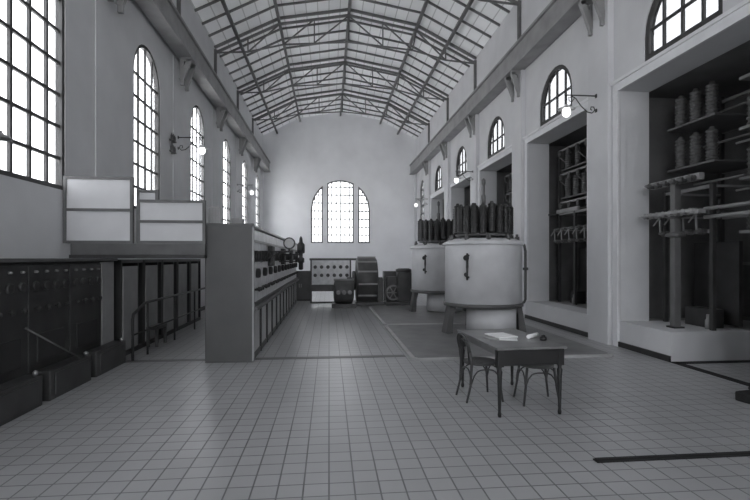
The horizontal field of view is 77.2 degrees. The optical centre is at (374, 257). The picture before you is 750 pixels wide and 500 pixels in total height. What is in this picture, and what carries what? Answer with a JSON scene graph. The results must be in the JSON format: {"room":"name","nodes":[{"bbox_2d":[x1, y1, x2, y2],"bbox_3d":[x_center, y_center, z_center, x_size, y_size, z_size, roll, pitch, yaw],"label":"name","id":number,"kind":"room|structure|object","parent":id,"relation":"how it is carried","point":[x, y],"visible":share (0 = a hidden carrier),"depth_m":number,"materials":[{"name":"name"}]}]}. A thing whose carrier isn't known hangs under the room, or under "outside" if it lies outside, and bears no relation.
{"room":"power station hall","nodes":[
{"label":"power station hall","id":0,"kind":"room"},
{"bbox_2d":[0,0,262,306],"bbox_3d":[-5.350,-3.035,10.619,0.180,9.670,39.980,0,0,-6],"label":"wall","id":1,"kind":"structure","parent":0,"point":[101,43],"depth_m":9.42,"materials":[{"name":"paint"}]},
{"bbox_2d":[0,130,12,140],"bbox_3d":[-4.219,-0.734,5.041,0.265,1.478,0.754,0,0,-6],"label":"lamp","id":2,"kind":"object","parent":1,"relation":"attached to","point":[3,137],"visible":1,"depth_m":5.35,"materials":[{"name":"paint"}]},
{"bbox_2d":[0,0,63,189],"bbox_3d":[-4.965,-3.002,6.743,0.100,3.845,1.630,0,0,-6],"label":"window","id":3,"kind":"structure","parent":1,"relation":"in","point":[58,27],"depth_m":6.85,"materials":[{"name":"glass"}]},
{"bbox_2d":[133,44,159,208],"bbox_3d":[-5.381,-3.002,10.993,0.100,3.845,1.630,0,0,-6],"label":"window","id":4,"kind":"structure","parent":1,"relation":"in","point":[153,71],"depth_m":11.31,"materials":[{"name":"glass"}]},
{"bbox_2d":[169,133,176,153],"bbox_3d":[-5.411,-3.050,12.583,0.080,0.540,0.360,0,0,-6],"label":"wall bracket","id":5,"kind":"object","parent":1,"relation":"attached to","point":[172,139],"visible":1,"depth_m":12.56,"materials":[{"name":"metal"}]},
{"bbox_2d":[107,0,269,172],"bbox_3d":[-5.002,-5.490,10.653,0.400,1.480,39.180,0,0,-6],"label":"girder","id":6,"kind":"object","parent":1,"relation":"attached to","point":[163,15],"visible":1,"depth_m":13.47,"materials":[{"name":"paint"}]},
{"bbox_2d":[178,136,208,154],"bbox_3d":[-5.087,-3.158,13.167,0.840,0.505,0.356,0,0,-6],"label":"wall lamp","id":7,"kind":"object","parent":1,"relation":"attached to","point":[202,149],"visible":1,"depth_m":13.14,"materials":[{"name":"glass"}]},
{"bbox_2d":[191,105,203,199],"bbox_3d":[-5.797,-3.002,15.243,0.100,3.845,1.630,0,0,-6],"label":"window","id":8,"kind":"structure","parent":1,"relation":"in","point":[200,133],"depth_m":15.32,"materials":[{"name":"glass"}]},
{"bbox_2d":[222,139,230,222],"bbox_3d":[-6.213,-3.002,19.492,0.100,3.845,1.630,0,0,-6],"label":"window","id":9,"kind":"structure","parent":1,"relation":"in","point":[228,171],"depth_m":19.88,"materials":[{"name":"glass"}]},
{"bbox_2d":[242,160,247,222],"bbox_3d":[-6.629,-3.002,23.742,0.100,3.845,1.630,0,0,-6],"label":"window","id":10,"kind":"structure","parent":1,"relation":"in","point":[244,162],"depth_m":24.13,"materials":[{"name":"glass"}]},
{"bbox_2d":[256,175,259,226],"bbox_3d":[-7.045,-3.002,27.992,0.100,3.845,1.630,0,0,-6],"label":"window","id":11,"kind":"structure","parent":1,"relation":"in","point":[257,178],"depth_m":28.37,"materials":[{"name":"glass"}]},
{"bbox_2d":[252,89,429,142],"bbox_3d":[-1.826,-7.842,26.358,9.981,3.284,0.100,0,0,-6],"label":"roof truss","id":12,"kind":"object","parent":1,"relation":"attached to","point":[336,90],"visible":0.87,"depth_m":26.33,"materials":[{"name":"metal"}]},
{"bbox_2d":[237,56,448,121],"bbox_3d":[-1.410,-7.842,22.108,9.981,3.284,0.100,0,0,-6],"label":"roof truss","id":13,"kind":"object","parent":1,"relation":"attached to","point":[341,57],"visible":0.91,"depth_m":22.09,"materials":[{"name":"metal"}]},
{"bbox_2d":[214,8,476,89],"bbox_3d":[-0.994,-7.842,17.858,9.981,3.284,0.100,0,0,-6],"label":"roof truss","id":14,"kind":"object","parent":1,"relation":"attached to","point":[273,27],"visible":0.94,"depth_m":17.82,"materials":[{"name":"metal"}]},
{"bbox_2d":[177,0,520,39],"bbox_3d":[-0.578,-7.842,13.608,9.981,3.284,0.100,0,0,-6],"label":"roof truss","id":15,"kind":"object","parent":1,"relation":"attached to","point":[511,2],"visible":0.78,"depth_m":14.04,"materials":[{"name":"metal"}]},
{"bbox_2d":[263,112,415,276],"bbox_3d":[-2.164,-3.905,30.841,10.940,11.410,0.450,0,0,-6],"label":"wall","id":16,"kind":"structure","parent":0,"point":[311,153],"depth_m":30.63,"materials":[{"name":"paint"}]},
{"bbox_2d":[311,186,322,242],"bbox_3d":[-3.780,-2.834,30.557,0.770,3.708,0.100,0,0,-6],"label":"window","id":17,"kind":"structure","parent":16,"relation":"in","point":[321,188],"depth_m":30.54,"materials":[{"name":"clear glass"}]},
{"bbox_2d":[327,180,353,242],"bbox_3d":[-2.252,-3.025,30.707,1.720,4.090,0.100,0,0,-6],"label":"window","id":18,"kind":"structure","parent":16,"relation":"in","point":[340,181],"depth_m":30.68,"materials":[{"name":"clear glass"}]},
{"bbox_2d":[358,187,369,242],"bbox_3d":[-0.724,-2.834,30.856,0.770,3.708,0.100,0,0,-6],"label":"window","id":19,"kind":"structure","parent":16,"relation":"in","point":[359,188],"depth_m":30.83,"materials":[{"name":"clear glass"}]},
{"bbox_2d":[190,0,517,138],"bbox_3d":[-0.239,-8.620,11.170,11.140,2.220,40.080,0,0,-6],"label":"ceiling","id":20,"kind":"structure","parent":0,"point":[488,9],"depth_m":19.83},
{"bbox_2d":[261,108,417,136],"bbox_3d":[-2.159,-8.637,29.757,9.972,1.736,0.050,0,0,-6],"label":"rafter","id":21,"kind":"object","parent":20,"relation":"attached to","point":[336,108],"visible":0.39,"depth_m":29.71,"materials":[{"name":"paint"}]},
{"bbox_2d":[259,103,420,133],"bbox_3d":[-2.076,-8.637,28.907,9.972,1.736,0.050,0,0,-6],"label":"rafter","id":22,"kind":"object","parent":20,"relation":"attached to","point":[340,103],"visible":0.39,"depth_m":28.87,"materials":[{"name":"paint"}]},
{"bbox_2d":[257,99,423,129],"bbox_3d":[-1.993,-8.637,28.057,9.972,1.736,0.050,0,0,-6],"label":"rafter","id":23,"kind":"object","parent":20,"relation":"attached to","point":[336,99],"visible":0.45,"depth_m":28.04,"materials":[{"name":"paint"}]},
{"bbox_2d":[249,84,432,116],"bbox_3d":[-1.743,-8.637,25.508,9.972,1.736,0.050,0,0,-6],"label":"rafter","id":24,"kind":"object","parent":20,"relation":"attached to","point":[344,84],"visible":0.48,"depth_m":25.45,"materials":[{"name":"paint"}]},
{"bbox_2d":[243,70,439,106],"bbox_3d":[-1.577,-8.637,23.808,9.972,1.736,0.050,0,0,-6],"label":"rafter","id":25,"kind":"object","parent":20,"relation":"attached to","point":[341,70],"visible":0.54,"depth_m":23.76,"materials":[{"name":"paint"}]},
{"bbox_2d":[246,77,436,111],"bbox_3d":[-1.660,-8.637,24.658,9.972,1.736,0.050,0,0,-6],"label":"rafter","id":26,"kind":"object","parent":20,"relation":"attached to","point":[337,77],"visible":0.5,"depth_m":24.63,"materials":[{"name":"paint"}]},
{"bbox_2d":[240,64,443,101],"bbox_3d":[-1.493,-8.637,22.958,9.972,1.736,0.050,0,0,-6],"label":"rafter","id":27,"kind":"object","parent":20,"relation":"attached to","point":[275,78],"visible":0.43,"depth_m":22.91,"materials":[{"name":"paint"}]},
{"bbox_2d":[233,48,452,89],"bbox_3d":[-1.327,-8.637,21.258,9.972,1.736,0.050,0,0,-6],"label":"rafter","id":28,"kind":"object","parent":20,"relation":"attached to","point":[324,51],"visible":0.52,"depth_m":21.21,"materials":[{"name":"paint"}]},
{"bbox_2d":[259,95,426,125],"bbox_3d":[-1.909,-8.637,27.207,9.972,1.736,0.050,0,0,-6],"label":"rafter","id":29,"kind":"object","parent":20,"relation":"attached to","point":[336,95],"visible":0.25,"depth_m":27.26,"materials":[{"name":"paint"}]},
{"bbox_2d":[229,39,457,82],"bbox_3d":[-1.244,-8.637,20.408,9.972,1.736,0.050,0,0,-6],"label":"rafter","id":30,"kind":"object","parent":20,"relation":"attached to","point":[297,46],"visible":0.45,"depth_m":20.35,"materials":[{"name":"paint"}]},
{"bbox_2d":[224,29,463,74],"bbox_3d":[-1.161,-8.637,19.558,9.972,1.736,0.050,0,0,-6],"label":"rafter","id":31,"kind":"object","parent":20,"relation":"attached to","point":[338,31],"visible":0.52,"depth_m":19.51,"materials":[{"name":"paint"}]},
{"bbox_2d":[219,19,469,66],"bbox_3d":[-1.077,-8.637,18.708,9.972,1.736,0.050,0,0,-6],"label":"rafter","id":32,"kind":"object","parent":20,"relation":"attached to","point":[336,21],"visible":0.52,"depth_m":18.66,"materials":[{"name":"paint"}]},
{"bbox_2d":[208,0,483,48],"bbox_3d":[-0.911,-8.637,17.008,9.972,1.736,0.050,0,0,-6],"label":"rafter","id":33,"kind":"object","parent":20,"relation":"attached to","point":[306,1],"visible":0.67,"depth_m":17.05,"materials":[{"name":"paint"}]},
{"bbox_2d":[202,0,491,38],"bbox_3d":[-0.828,-8.637,16.158,9.972,1.736,0.050,0,0,-6],"label":"rafter","id":34,"kind":"object","parent":20,"relation":"attached to","point":[251,1],"visible":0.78,"depth_m":16.41,"materials":[{"name":"paint"}]},
{"bbox_2d":[194,0,499,26],"bbox_3d":[-0.745,-8.637,15.308,9.972,1.736,0.050,0,0,-6],"label":"rafter","id":35,"kind":"object","parent":20,"relation":"attached to","point":[214,1],"visible":0.93,"depth_m":15.65,"materials":[{"name":"paint"}]},
{"bbox_2d":[380,0,428,123],"bbox_3d":[2.254,-8.830,11.364,0.100,0.100,39.180,0,0,-6],"label":"purlin","id":36,"kind":"structure","parent":20,"relation":"attached to","point":[426,1],"depth_m":20.11,"materials":[{"name":"paint"}]},
{"bbox_2d":[397,0,473,134],"bbox_3d":[3.398,-8.168,11.476,0.100,0.100,39.180,0,0,-6],"label":"purlin","id":37,"kind":"structure","parent":20,"relation":"attached to","point":[470,2],"depth_m":18.66,"materials":[{"name":"paint"}]},
{"bbox_2d":[0,290,749,499],"bbox_3d":[0.960,1.810,11.237,13.340,0.120,39.980,0,0,-6],"label":"floor","id":38,"kind":"structure","parent":0,"point":[381,428],"depth_m":4.82,"materials":[{"name":"tile"}]},
{"bbox_2d":[0,370,41,425],"bbox_3d":[-3.994,1.530,5.085,0.210,0.440,1.000,0,0,-6],"label":"base cabinet","id":39,"kind":"object","parent":38,"relation":"on","point":[21,395],"visible":1,"depth_m":5.19,"materials":[{"name":"black metal"}]},
{"bbox_2d":[0,258,117,383],"bbox_3d":[-4.320,0.877,5.003,0.495,1.745,6.040,0,0,-6],"label":"panel cabinet","id":40,"kind":"object","parent":38,"relation":"on","point":[68,302],"visible":0.89,"depth_m":6.17,"materials":[{"name":"metal"}]},
{"bbox_2d":[69,243,206,257],"bbox_3d":[-3.804,-0.115,7.606,2.070,0.235,0.200,0,0,-6],"label":"beam","id":41,"kind":"structure","parent":40,"relation":"on","point":[77,250],"depth_m":7.54,"materials":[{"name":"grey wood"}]},
{"bbox_2d":[63,176,133,243],"bbox_3d":[-4.425,-0.768,7.535,1.060,1.070,0.060,0,0,-6],"label":"notice board","id":42,"kind":"object","parent":41,"relation":"on","point":[96,209],"visible":1,"depth_m":7.52,"materials":[{"name":"paper"}]},
{"bbox_2d":[136,190,158,243],"bbox_3d":[-3.717,-0.673,7.689,0.340,0.880,0.060,0,0,-6],"label":"notice board","id":43,"kind":"object","parent":41,"relation":"on","point":[140,194],"visible":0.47,"depth_m":7.67,"materials":[{"name":"paper"}]},
{"bbox_2d":[137,199,205,243],"bbox_3d":[-3.305,-0.588,7.644,1.070,0.710,0.060,0,0,-6],"label":"notice board","id":44,"kind":"object","parent":41,"relation":"on","point":[158,221],"visible":1,"depth_m":7.63,"materials":[{"name":"paper"}]},
{"bbox_2d":[36,351,90,400],"bbox_3d":[-4.106,1.530,6.230,0.210,0.440,1.000,0,0,-6],"label":"base cabinet","id":45,"kind":"object","parent":38,"relation":"on","point":[59,378],"visible":0.91,"depth_m":6.07,"materials":[{"name":"black metal"}]},
{"bbox_2d":[25,328,81,358],"bbox_3d":[-4.037,1.090,5.935,0.024,0.561,0.926,0,0,4],"label":"rod","id":46,"kind":"object","parent":45,"relation":"attached to","point":[27,329],"visible":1,"depth_m":5.88,"materials":[{"name":"grey metal"}]},
{"bbox_2d":[83,337,125,376],"bbox_3d":[-4.218,1.530,7.374,0.210,0.440,1.000,0,0,-6],"label":"base cabinet","id":47,"kind":"object","parent":38,"relation":"on","point":[108,356],"visible":0.96,"depth_m":7.23,"materials":[{"name":"black metal"}]},
{"bbox_2d":[112,260,143,354],"bbox_3d":[-4.772,0.890,8.697,0.595,1.720,1.000,0,0,-6],"label":"cabinet","id":48,"kind":"object","parent":38,"relation":"on","point":[128,274],"visible":0.57,"depth_m":8.53,"materials":[{"name":"metal"}]},
{"bbox_2d":[118,259,161,346],"bbox_3d":[-4.873,0.890,9.722,0.595,1.720,1.000,0,0,-6],"label":"cabinet","id":49,"kind":"object","parent":38,"relation":"on","point":[152,267],"visible":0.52,"depth_m":9.70,"materials":[{"name":"metal"}]},
{"bbox_2d":[149,323,166,346],"bbox_3d":[-4.393,1.550,9.467,0.220,0.400,0.560,0,0,-6],"label":"bench","id":50,"kind":"object","parent":38,"relation":"on","point":[164,326],"visible":0.66,"depth_m":9.42,"materials":[{"name":"black wood"}]},
{"bbox_2d":[131,287,204,360],"bbox_3d":[-4.327,1.263,10.542,0.048,0.974,5.374,0,0,-6],"label":"handrail","id":51,"kind":"object","parent":38,"relation":"on","point":[147,329],"visible":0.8,"depth_m":8.54,"materials":[{"name":"metal"}]},
{"bbox_2d":[162,259,176,337],"bbox_3d":[-4.973,0.890,10.747,0.595,1.720,1.000,0,0,-6],"label":"cabinet","id":52,"kind":"object","parent":38,"relation":"on","point":[169,266],"visible":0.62,"depth_m":10.68,"materials":[{"name":"metal"}]},
{"bbox_2d":[177,259,189,330],"bbox_3d":[-5.073,0.890,11.772,0.595,1.720,1.000,0,0,-6],"label":"cabinet","id":53,"kind":"object","parent":38,"relation":"on","point":[183,265],"visible":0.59,"depth_m":11.70,"materials":[{"name":"metal"}]},
{"bbox_2d":[190,259,200,324],"bbox_3d":[-5.174,0.890,12.797,0.595,1.720,1.000,0,0,-6],"label":"cabinet","id":54,"kind":"object","parent":38,"relation":"on","point":[195,264],"visible":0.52,"depth_m":12.75,"materials":[{"name":"metal"}]},
{"bbox_2d":[205,223,304,362],"bbox_3d":[-2.654,0.585,13.320,1.452,2.330,10.933,0,0,-6],"label":"switchboard","id":55,"kind":"object","parent":38,"relation":"on","point":[251,279],"visible":0.99,"depth_m":7.89,"materials":[{"name":"metal"}]},
{"bbox_2d":[208,207,222,222],"bbox_3d":[-2.749,-0.692,8.117,0.200,0.360,0.248,0,0,-6],"label":"box","id":56,"kind":"object","parent":55,"relation":"on","point":[215,214],"visible":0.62,"depth_m":8.00,"materials":[{"name":"paint"}]},
{"bbox_2d":[230,218,244,222],"bbox_3d":[-2.766,-0.652,9.476,0.240,0.280,0.260,0,0,-6],"label":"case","id":57,"kind":"object","parent":55,"relation":"on","point":[233,220],"visible":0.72,"depth_m":9.35,"materials":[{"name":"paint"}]},
{"bbox_2d":[297,236,304,269],"bbox_3d":[-1.934,-0.130,12.270,0.200,0.880,0.195,0,0,-6],"label":"lamp","id":58,"kind":"object","parent":55,"relation":"attached to","point":[300,246],"depth_m":12.21,"materials":[{"name":"metal"}]},
{"bbox_2d":[125,355,405,362],"bbox_3d":[-1.839,1.758,8.170,4.770,0.024,0.180,0,0,-6],"label":"trim","id":59,"kind":"structure","parent":38,"relation":"on","point":[362,356],"depth_m":8.16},
{"bbox_2d":[296,271,309,300],"bbox_3d":[-3.067,1.140,19.373,0.870,1.220,0.540,0,0,-6],"label":"cabinet","id":60,"kind":"object","parent":38,"relation":"on","point":[303,285],"visible":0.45,"depth_m":19.15,"materials":[{"name":"metal"}]},
{"bbox_2d":[309,258,356,302],"bbox_3d":[-1.588,0.880,18.227,1.890,1.740,0.210,0,0,-6],"label":"panel","id":61,"kind":"object","parent":38,"relation":"on","point":[323,271],"visible":0.95,"depth_m":18.23,"materials":[{"name":"paint"}]},
{"bbox_2d":[312,286,333,289],"bbox_3d":[-1.969,1.170,18.215,0.950,0.160,0.020,0,0,-6],"label":"shelf","id":62,"kind":"object","parent":61,"relation":"attached to","point":[313,287],"depth_m":18.20,"materials":[{"name":"metal"}]},
{"bbox_2d":[332,279,355,307],"bbox_3d":[-1.113,1.240,16.706,0.840,1.020,0.870,0,0,-6],"label":"motor","id":63,"kind":"object","parent":38,"relation":"on","point":[343,289],"visible":1,"depth_m":16.39,"materials":[{"name":"paint"}]},
{"bbox_2d":[347,257,383,305],"bbox_3d":[-0.392,0.850,17.766,1.440,1.811,1.801,0,0,-6],"label":"motor generator","id":64,"kind":"object","parent":38,"relation":"on","point":[368,287],"visible":0.84,"depth_m":17.12,"materials":[{"name":"paint"}]},
{"bbox_2d":[383,271,395,300],"bbox_3d":[0.768,1.140,18.895,0.870,1.220,0.540,0,0,-6],"label":"cabinet","id":65,"kind":"object","parent":38,"relation":"on","point":[385,273],"visible":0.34,"depth_m":18.64,"materials":[{"name":"metal"}]},
{"bbox_2d":[384,268,411,305],"bbox_3d":[0.881,1.070,17.720,1.035,1.360,0.800,0,0,-6],"label":"flywheel","id":66,"kind":"object","parent":38,"relation":"on","point":[398,288],"visible":0.95,"depth_m":17.47,"materials":[{"name":"paint"}]},
{"bbox_2d":[369,306,465,324],"bbox_3d":[1.819,1.724,14.572,3.660,0.052,4.550,0,0,-6],"label":"floor plate","id":67,"kind":"object","parent":38,"relation":"on","point":[387,315],"visible":0.5,"depth_m":13.88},
{"bbox_2d":[409,201,465,311],"bbox_3d":[2.031,-0.057,15.163,1.864,3.510,1.827,0,0,-33],"label":"transformer","id":68,"kind":"object","parent":67,"relation":"on","point":[428,260],"visible":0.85,"depth_m":14.55,"materials":[{"name":"white"}]},
{"bbox_2d":[385,324,494,360],"bbox_3d":[1.443,1.724,9.922,2.082,0.052,4.223,0,0,-6],"label":"floor plate","id":69,"kind":"object","parent":38,"relation":"on","point":[424,342],"depth_m":9.37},
{"bbox_2d":[442,178,527,333],"bbox_3d":[2.480,-0.057,10.886,1.864,3.510,1.827,0,0,-33],"label":"transformer","id":70,"kind":"object","parent":69,"relation":"on","point":[483,270],"visible":1,"depth_m":10.27,"materials":[{"name":"paint"}]},
{"bbox_2d":[455,332,503,402],"bbox_3d":[1.290,1.339,5.881,0.482,0.828,0.456,0,0,-12],"label":"bentwood chair","id":71,"kind":"object","parent":38,"relation":"on","point":[472,361],"visible":0.92,"depth_m":5.82,"materials":[{"name":"brown wood"}]},
{"bbox_2d":[457,328,566,417],"bbox_3d":[1.630,1.365,5.827,0.820,0.770,1.340,0,0,-9],"label":"table","id":72,"kind":"object","parent":38,"relation":"on","point":[524,351],"visible":0.88,"depth_m":5.24,"materials":[{"name":"brown wood"}]},
{"bbox_2d":[485,332,517,337],"bbox_3d":[1.586,0.974,5.921,0.270,0.013,0.330,0,0,-18],"label":"paper stack","id":73,"kind":"object","parent":72,"relation":"on","point":[500,334],"visible":1,"depth_m":5.87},
{"bbox_2d":[525,324,612,357],"bbox_3d":[3.560,1.724,9.990,1.034,0.052,3.947,0,0,-6],"label":"floor plate","id":74,"kind":"object","parent":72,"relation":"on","point":[575,349],"depth_m":8.92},
{"bbox_2d":[513,364,557,406],"bbox_3d":[1.970,1.516,5.739,0.456,0.472,0.426,0,0,0],"label":"stool","id":75,"kind":"object","parent":38,"relation":"on","point":[545,367],"visible":0.79,"depth_m":5.57,"materials":[{"name":"brown wood"}]},
{"bbox_2d":[593,451,749,462],"bbox_3d":[3.721,1.736,4.223,3.670,0.028,0.070,0,0,-6],"label":"rail","id":76,"kind":"object","parent":38,"relation":"on","point":[737,453],"visible":1,"depth_m":4.09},
{"bbox_2d":[703,73,749,232],"bbox_3d":[6.119,-0.700,7.080,1.002,4.900,1.800,0,0,-6],"label":"stand","id":77,"kind":"object","parent":38,"relation":"on","point":[746,77],"visible":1,"depth_m":7.81,"materials":[{"name":"metal"}]},
{"bbox_2d":[739,73,749,80],"bbox_3d":[6.448,-3.045,7.112,0.340,0.050,1.800,0,0,-6],"label":"shelf","id":78,"kind":"object","parent":77,"relation":"attached to","point":[746,77],"depth_m":7.91,"materials":[{"name":"paint"}]},
{"bbox_2d":[739,124,749,130],"bbox_3d":[6.448,-2.195,7.112,0.340,0.050,1.800,0,0,-6],"label":"shelf","id":79,"kind":"object","parent":77,"relation":"attached to","point":[747,127],"depth_m":7.91,"materials":[{"name":"paint"}]},
{"bbox_2d":[739,175,749,180],"bbox_3d":[6.448,-1.345,7.112,0.340,0.050,1.800,0,0,-6],"label":"shelf","id":80,"kind":"object","parent":77,"relation":"attached to","point":[747,178],"depth_m":7.90,"materials":[{"name":"metal"}]},
{"bbox_2d":[735,387,749,403],"bbox_3d":[4.669,1.660,5.717,0.450,0.180,0.260,0,0,-17],"label":"block","id":81,"kind":"object","parent":38,"relation":"on","point":[743,396],"visible":1,"depth_m":5.69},
{"bbox_2d":[464,188,469,205],"bbox_3d":[5.149,-1.025,22.750,2.000,4.650,0.240,0,0,-6],"label":"wall partition","id":82,"kind":"structure","parent":0,"point":[466,190],"depth_m":22.56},
{"bbox_2d":[497,172,511,237],"bbox_3d":[5.564,-1.025,18.500,2.000,4.650,0.240,0,0,-6],"label":"wall partition","id":83,"kind":"structure","parent":0,"point":[500,175],"depth_m":18.32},
{"bbox_2d":[549,146,586,299],"bbox_3d":[5.980,-1.025,14.250,2.000,4.650,0.240,0,0,-6],"label":"wall partition","id":84,"kind":"structure","parent":0,"point":[566,220],"depth_m":14.09,"materials":[{"name":"paint"}]},
{"bbox_2d":[414,0,749,380],"bbox_3d":[4.856,-3.035,11.618,0.750,9.670,39.980,0,0,-6],"label":"wall","id":85,"kind":"structure","parent":0,"point":[610,64],"depth_m":9.94,"materials":[{"name":"paint"}]},
{"bbox_2d":[421,180,423,220],"bbox_3d":[2.982,-3.275,28.973,0.100,3.050,1.300,0,0,-6],"label":"window","id":86,"kind":"structure","parent":85,"relation":"in","point":[422,183],"depth_m":29.25,"materials":[{"name":"glass"}]},
{"bbox_2d":[435,166,441,191],"bbox_3d":[3.398,-4.215,24.724,0.100,1.290,1.720,0,0,-6],"label":"window","id":87,"kind":"structure","parent":85,"relation":"in","point":[438,178],"depth_m":24.96,"materials":[{"name":"glass"}]},
{"bbox_2d":[456,146,466,177],"bbox_3d":[3.814,-4.215,20.474,0.100,1.290,1.720,0,0,-6],"label":"window","id":88,"kind":"structure","parent":85,"relation":"in","point":[461,165],"depth_m":20.61,"materials":[{"name":"glass"}]},
{"bbox_2d":[452,171,472,182],"bbox_3d":[3.405,-3.158,18.289,0.840,0.505,0.356,0,0,-6],"label":"wall lamp","id":89,"kind":"object","parent":85,"relation":"attached to","point":[456,179],"visible":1,"depth_m":18.25,"materials":[{"name":"glass"}]},
{"bbox_2d":[488,116,504,158],"bbox_3d":[4.230,-4.215,16.224,0.100,1.290,1.720,0,0,-6],"label":"window","id":90,"kind":"structure","parent":85,"relation":"in","point":[496,139],"depth_m":16.32,"materials":[{"name":"glass"}]},
{"bbox_2d":[409,0,604,175],"bbox_3d":[4.384,-5.490,11.572,0.400,1.480,39.180,0,0,-6],"label":"girder","id":91,"kind":"object","parent":85,"relation":"attached to","point":[558,16],"visible":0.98,"depth_m":13.80,"materials":[{"name":"paint"}]},
{"bbox_2d":[540,65,571,126],"bbox_3d":[4.646,-4.215,11.975,0.100,1.290,1.720,0,0,-6],"label":"window","id":92,"kind":"structure","parent":85,"relation":"in","point":[558,83],"depth_m":12.07,"materials":[{"name":"glass"}]},
{"bbox_2d":[557,94,596,116],"bbox_3d":[4.233,-3.188,9.829,0.840,0.505,0.356,0,0,-6],"label":"wall lamp","id":93,"kind":"object","parent":85,"relation":"attached to","point":[566,110],"visible":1,"depth_m":9.80,"materials":[{"name":"metal"}]},
{"bbox_2d":[525,314,670,361],"bbox_3d":[3.827,1.700,19.495,0.045,0.100,23.300,0,0,-6],"label":"baseboard","id":94,"kind":"structure","parent":85,"relation":"attached to","point":[647,352],"depth_m":9.18,"materials":[{"name":"metal"}]},
{"bbox_2d":[645,0,722,60],"bbox_3d":[5.062,-4.215,7.725,0.100,1.290,1.720,0,0,-6],"label":"window","id":95,"kind":"structure","parent":85,"relation":"in","point":[669,21],"depth_m":7.91,"materials":[{"name":"glass"}]},
{"bbox_2d":[670,362,749,386],"bbox_3d":[5.174,1.757,6.324,0.150,0.026,3.180,0,0,-6],"label":"trim","id":96,"kind":"structure","parent":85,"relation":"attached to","point":[677,363],"depth_m":7.07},
{"bbox_2d":[681,360,749,363],"bbox_3d":[6.176,1.757,7.937,2.400,0.026,0.155,0,0,-6],"label":"trim","id":97,"kind":"structure","parent":85,"relation":"attached to","point":[727,361],"depth_m":7.87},
{"bbox_2d":[465,40,749,187],"bbox_3d":[6.104,-3.450,14.011,2.200,0.200,25.700,0,0,-6],"label":"ceiling","id":98,"kind":"structure","parent":0,"point":[726,69],"depth_m":8.92,"materials":[{"name":"paint"}]},
{"bbox_2d":[549,300,684,320],"bbox_3d":[5.614,1.512,17.972,2.005,0.515,17.120,0,0,-6],"label":"floor","id":99,"kind":"structure","parent":0,"point":[567,302],"depth_m":12.42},
{"bbox_2d":[500,173,511,237],"bbox_3d":[5.498,-0.972,16.348,1.492,4.450,2.770,0,0,-6],"label":"rack","id":100,"kind":"object","parent":99,"relation":"on","point":[510,174],"visible":0.1,"depth_m":17.45,"materials":[{"name":"metal"}]},
{"bbox_2d":[548,138,586,304],"bbox_3d":[5.787,-0.972,12.390,1.686,4.450,2.974,0,0,-6],"label":"rack","id":101,"kind":"object","parent":99,"relation":"on","point":[579,296],"visible":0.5,"depth_m":12.89,"materials":[{"name":"metal"}]},
{"bbox_2d":[561,161,586,171],"bbox_3d":[6.019,-2.494,12.260,1.130,0.035,2.600,0,0,-6],"label":"shelf","id":102,"kind":"object","parent":101,"relation":"attached to","point":[577,165],"depth_m":12.92,"materials":[{"name":"metal"}]},
{"bbox_2d":[561,192,586,199],"bbox_3d":[6.019,-1.694,12.260,1.130,0.035,2.600,0,0,-6],"label":"shelf","id":103,"kind":"object","parent":101,"relation":"attached to","point":[575,195],"depth_m":12.92,"materials":[{"name":"paint"}]},
{"bbox_2d":[649,98,717,317],"bbox_3d":[6.396,-1.025,10.001,2.000,4.650,0.240,0,0,-6],"label":"wall partition","id":104,"kind":"structure","parent":0,"point":[662,111],"depth_m":9.85,"materials":[{"name":"paint"}]},
{"bbox_2d":[620,320,749,361],"bbox_3d":[6.210,1.510,8.726,2.619,0.520,1.400,0,0,-6],"label":"plinth","id":105,"kind":"structure","parent":0,"point":[690,343],"depth_m":8.02,"materials":[{"name":"paint"}]},
{"bbox_2d":[641,172,705,328],"bbox_3d":[5.345,-0.090,8.421,0.440,2.680,1.240,0,0,-6],"label":"column","id":106,"kind":"structure","parent":105,"relation":"on","point":[676,213],"depth_m":8.37,"materials":[{"name":"metal"}]},
{"bbox_2d":[653,81,749,330],"bbox_3d":[6.245,-0.972,8.720,1.492,4.450,1.210,0,0,-6],"label":"rack","id":107,"kind":"object","parent":105,"relation":"on","point":[718,266],"visible":0.84,"depth_m":8.60,"materials":[{"name":"metal"}]},
{"bbox_2d":[667,112,747,133],"bbox_3d":[6.365,-2.494,8.732,1.130,0.035,1.140,0,0,-6],"label":"shelf","id":108,"kind":"object","parent":107,"relation":"attached to","point":[725,122],"depth_m":8.66,"materials":[{"name":"metal"}]},
{"bbox_2d":[667,159,747,173],"bbox_3d":[6.365,-1.694,8.732,1.130,0.035,1.140,0,0,-6],"label":"shelf","id":109,"kind":"object","parent":107,"relation":"attached to","point":[711,166],"depth_m":8.71,"materials":[{"name":"metal"}]},
{"bbox_2d":[725,93,749,316],"bbox_3d":[6.104,-0.890,14.011,2.200,5.320,25.700,0,0,-6],"label":"wall","id":110,"kind":"structure","parent":0,"point":[732,150],"depth_m":9.60,"materials":[{"name":"paint"}]},
{"bbox_3d":[1.689,-3.905,-8.526,10.940,11.410,0.300,0,0,-6],"label":"wall","id":111,"kind":"structure","parent":0,"visible":0},
{"bbox_2d":[340,0,350,115],"bbox_3d":[-0.334,-9.290,11.110,0.100,0.100,39.180,0,0,-6],"label":"purlin","id":112,"kind":"structure","parent":111,"relation":"attached to","point":[349,1],"depth_m":21.08,"materials":[{"name":"paint"}]},
{"bbox_3d":[0.669,-7.842,0.859,9.981,3.284,0.100,0,0,-6],"label":"roof truss","id":113,"kind":"object","parent":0,"visible":0},
{"bbox_2d":[220,0,277,133],"bbox_3d":[-4.365,-8.016,10.716,0.100,0.100,39.180,0,0,-6],"label":"purlin","id":114,"kind":"structure","parent":113,"relation":"attached to","point":[223,2],"depth_m":18.54,"materials":[{"name":"paint"}]},
{"bbox_2d":[273,0,300,121],"bbox_3d":[-2.921,-8.830,10.857,0.100,0.100,39.180,0,0,-6],"label":"purlin","id":115,"kind":"structure","parent":113,"relation":"attached to","point":[274,1],"depth_m":19.99,"materials":[{"name":"paint"}]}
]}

